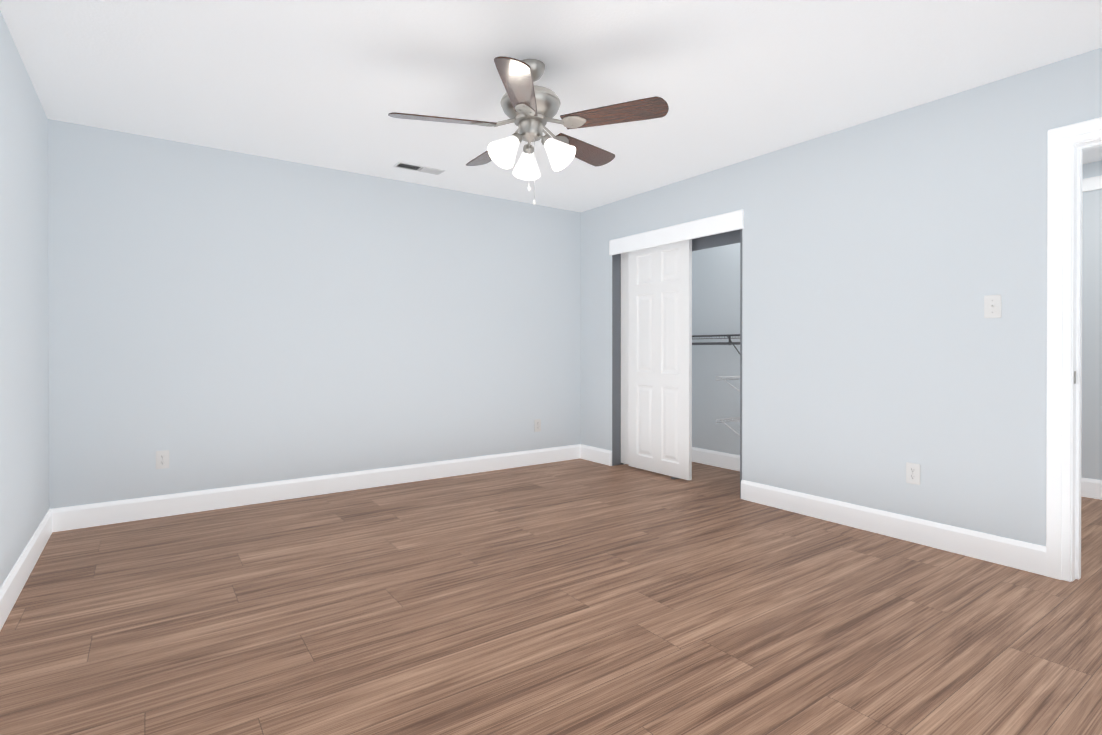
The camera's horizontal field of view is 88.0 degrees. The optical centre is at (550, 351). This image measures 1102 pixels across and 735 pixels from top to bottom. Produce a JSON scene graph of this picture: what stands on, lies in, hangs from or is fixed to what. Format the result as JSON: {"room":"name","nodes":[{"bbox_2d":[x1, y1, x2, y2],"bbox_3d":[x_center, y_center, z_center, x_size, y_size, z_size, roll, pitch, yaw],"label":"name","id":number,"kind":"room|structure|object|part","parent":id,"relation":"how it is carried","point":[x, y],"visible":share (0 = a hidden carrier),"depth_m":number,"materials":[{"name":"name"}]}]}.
{"room":"empty bedroom","nodes":[
{"label":"empty bedroom","id":0,"kind":"room"},
{"bbox_2d":[0,10,48,587],"bbox_3d":[-1.615,-0.144,1.349,0.120,2.440,5.095,0,0,-35],"label":"wall","id":1,"kind":"structure","parent":0,"point":[24,402],"depth_m":2.66,"materials":[{"name":"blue paint"}]},
{"bbox_2d":[0,509,55,629],"bbox_3d":[-1.560,1.008,1.392,0.014,0.135,4.855,0,0,-35],"label":"baseboard","id":2,"kind":"structure","parent":1,"relation":"attached to","point":[10,590],"depth_m":2.63,"materials":[{"name":"white wood"}]},
{"bbox_2d":[48,119,580,508],"bbox_3d":[-0.430,-0.160,5.229,6.290,2.440,0.120,0,0,-35],"label":"wall","id":3,"kind":"structure","parent":0,"point":[220,318],"depth_m":4.09,"materials":[{"name":"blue paint"}]},
{"bbox_2d":[156,450,168,468],"bbox_3d":[-2.511,0.699,3.687,0.072,0.116,0.007,0,0,-35],"label":"electrical outlet","id":4,"kind":"object","parent":3,"relation":"attached to","point":[162,459],"visible":1,"depth_m":3.69,"materials":[{"name":"white plastic"}]},
{"bbox_2d":[56,444,579,531],"bbox_3d":[-1.319,0.995,4.524,3.960,0.135,0.014,0,0,-35],"label":"baseboard","id":5,"kind":"structure","parent":3,"relation":"attached to","point":[90,515],"depth_m":4.10,"materials":[{"name":"white wood"}]},
{"bbox_2d":[534,419,540,431],"bbox_3d":[-0.125,0.697,5.370,0.072,0.116,0.007,0,0,-35],"label":"electrical outlet","id":6,"kind":"object","parent":3,"relation":"attached to","point":[537,425],"visible":1,"depth_m":5.37,"materials":[{"name":"white plastic"}]},
{"bbox_2d":[0,458,1101,734],"bbox_3d":[0.955,1.119,3.167,6.410,0.100,5.095,0,0,-35],"label":"floor","id":7,"kind":"structure","parent":0,"point":[580,596],"depth_m":2.26,"materials":[{"name":"brown wood"}]},
{"bbox_2d":[0,0,1101,211],"bbox_3d":[0.955,-1.421,3.157,6.410,0.100,5.095,0,0,-35],"label":"ceiling","id":8,"kind":"structure","parent":0,"point":[332,84],"depth_m":2.77,"materials":[{"name":"paint"}]},
{"bbox_2d":[393,161,444,174],"bbox_3d":[-0.987,-1.372,4.283,0.360,0.011,0.130,0,0,-35],"label":"ceiling vent","id":9,"kind":"object","parent":8,"relation":"in","point":[417,168],"visible":1,"depth_m":4.28,"materials":[{"name":"white metal"}]},
{"bbox_2d":[388,56,668,204],"bbox_3d":[-0.115,-1.032,2.781,1.263,0.676,1.230,0,0,-35],"label":"ceiling fan","id":10,"kind":"object","parent":8,"relation":"hanging from","point":[530,108],"visible":1,"depth_m":2.65,"materials":[{"name":"brown wood"}]},
{"bbox_3d":[-0.501,-1.073,2.640,0.490,0.006,0.142,0,14,-14],"label":"blade","id":11,"kind":"part","parent":10,"relation":"part of","materials":[{"name":"brown wood"}]},
{"bbox_3d":[-0.316,-1.075,3.092,0.142,0.006,0.490,-16,9,-30],"label":"blade","id":12,"kind":"part","parent":10,"relation":"part of","materials":[{"name":"brown wood"}]},
{"label":"blade","id":13,"kind":"part","parent":10,"relation":"part of","materials":[{"name":"brown wood"}]},
{"bbox_3d":[0.170,-1.075,3.055,0.142,0.006,0.490,-18,-11,39],"label":"blade","id":14,"kind":"part","parent":10,"relation":"part of","materials":[{"name":"brown wood"}]},
{"bbox_3d":[0.286,-1.073,2.582,0.490,0.006,0.142,0,-14,22],"label":"blade","id":15,"kind":"part","parent":10,"relation":"part of","materials":[{"name":"brown wood"}]},
{"bbox_2d":[692,243,739,455],"bbox_3d":[1.391,-0.159,4.998,0.740,2.440,1.618,0,0,-35],"label":"wall","id":16,"kind":"structure","parent":0,"point":[715,290],"depth_m":5.28,"materials":[{"name":"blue paint"}]},
{"bbox_2d":[692,334,739,353],"bbox_3d":[1.483,0.006,5.064,0.312,0.310,1.410,0,0,-35],"label":"closet shelf","id":17,"kind":"object","parent":16,"relation":"attached to","point":[730,342],"visible":0.38,"depth_m":4.91,"materials":[{"name":"grey metal"}]},
{"bbox_2d":[692,447,739,470],"bbox_3d":[1.606,0.993,5.155,0.014,0.135,1.418,0,0,-35],"label":"baseboard","id":18,"kind":"structure","parent":16,"relation":"attached to","point":[719,459],"depth_m":5.26,"materials":[{"name":"white wood"}]},
{"bbox_2d":[716,375,739,391],"bbox_3d":[1.554,0.308,4.475,0.343,0.230,0.373,0,0,-35],"label":"closet shelf","id":19,"kind":"object","parent":16,"relation":"attached to","point":[732,377],"visible":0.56,"depth_m":4.52,"materials":[{"name":"white metal"}]},
{"bbox_2d":[716,417,739,435],"bbox_3d":[1.554,0.648,4.476,0.343,0.230,0.373,0,0,-35],"label":"closet shelf","id":20,"kind":"object","parent":16,"relation":"attached to","point":[736,419],"visible":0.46,"depth_m":4.52,"materials":[{"name":"white metal"}]},
{"bbox_2d":[581,47,1101,546],"bbox_3d":[1.751,-0.154,3.724,0.140,2.440,4.855,0,0,-35],"label":"wall","id":21,"kind":"structure","parent":0,"point":[883,257],"depth_m":3.27,"materials":[{"name":"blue paint"}]},
{"bbox_2d":[580,444,611,465],"bbox_3d":[0.432,0.992,5.466,0.014,0.135,0.445,0,0,-35],"label":"baseboard","id":22,"kind":"structure","parent":21,"relation":"attached to","point":[598,455],"depth_m":5.45,"materials":[{"name":"white wood"}]},
{"bbox_2d":[621,252,628,463],"bbox_3d":[0.870,0.039,5.054,0.035,2.003,0.710,0,0,-35],"label":"closet door","id":23,"kind":"structure","parent":21,"relation":"in","point":[624,357],"depth_m":5.29,"materials":[{"name":"white wood"}]},
{"bbox_2d":[628,239,691,479],"bbox_3d":[0.923,0.040,4.906,0.033,2.003,0.710,0,0,-35],"label":"closet door","id":24,"kind":"structure","parent":21,"relation":"in","point":[660,359],"depth_m":4.86,"materials":[{"name":"white wood"}]},
{"bbox_2d":[612,229,741,497],"bbox_3d":[1.030,0.047,4.744,0.142,2.030,1.417,0,0,-35],"label":"door frame","id":25,"kind":"structure","parent":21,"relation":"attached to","point":[721,239],"depth_m":5.29,"materials":[{"name":"grey"}]},
{"bbox_2d":[610,210,743,254],"bbox_3d":[0.965,-0.955,4.696,0.020,0.135,1.445,0,0,-35],"label":"trim","id":26,"kind":"structure","parent":21,"relation":"attached to","point":[723,223],"depth_m":4.57,"materials":[{"name":"white wood"}]},
{"bbox_2d":[741,480,1045,575],"bbox_3d":[1.873,1.000,3.422,0.014,0.135,1.722,0,0,-35],"label":"baseboard","id":27,"kind":"structure","parent":21,"relation":"attached to","point":[1028,557],"depth_m":3.21,"materials":[{"name":"white wood"}]},
{"bbox_2d":[906,462,919,484],"bbox_3d":[2.032,0.685,3.202,0.007,0.116,0.072,0,0,-35],"label":"electrical outlet","id":28,"kind":"object","parent":21,"relation":"attached to","point":[912,473],"visible":1,"depth_m":3.20,"materials":[{"name":"white plastic"}]},
{"bbox_2d":[984,295,1001,317],"bbox_3d":[2.239,-0.228,2.894,0.020,0.116,0.072,0,0,-35],"label":"light switch","id":29,"kind":"object","parent":21,"relation":"attached to","point":[992,306],"visible":1,"depth_m":2.89,"materials":[{"name":"white plastic"}]},
{"bbox_2d":[1046,117,1101,581],"bbox_3d":[2.716,0.012,2.358,0.176,2.120,0.990,0,0,-35],"label":"door frame","id":30,"kind":"structure","parent":21,"relation":"attached to","point":[1068,145],"depth_m":2.67,"materials":[{"name":"white wood"}]},
{"bbox_2d":[1081,160,1101,479],"bbox_3d":[4.058,-0.155,4.063,0.100,2.440,2.750,0,0,-35],"label":"wall","id":31,"kind":"structure","parent":0,"point":[1091,442],"depth_m":4.12,"materials":[{"name":"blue paint"}]},
{"bbox_2d":[1081,478,1101,499],"bbox_3d":[4.040,0.998,3.995,0.014,0.135,2.650,0,0,-35],"label":"baseboard","id":32,"kind":"structure","parent":31,"relation":"attached to","point":[1090,488],"depth_m":4.14,"materials":[{"name":"white wood"}]},
{"bbox_2d":[1082,176,1101,191],"bbox_3d":[4.037,-1.215,3.983,0.020,0.090,2.650,0,0,-35],"label":"trim","id":33,"kind":"structure","parent":31,"relation":"attached to","point":[1092,183],"depth_m":4.13,"materials":[{"name":"white wood"}]}
]}

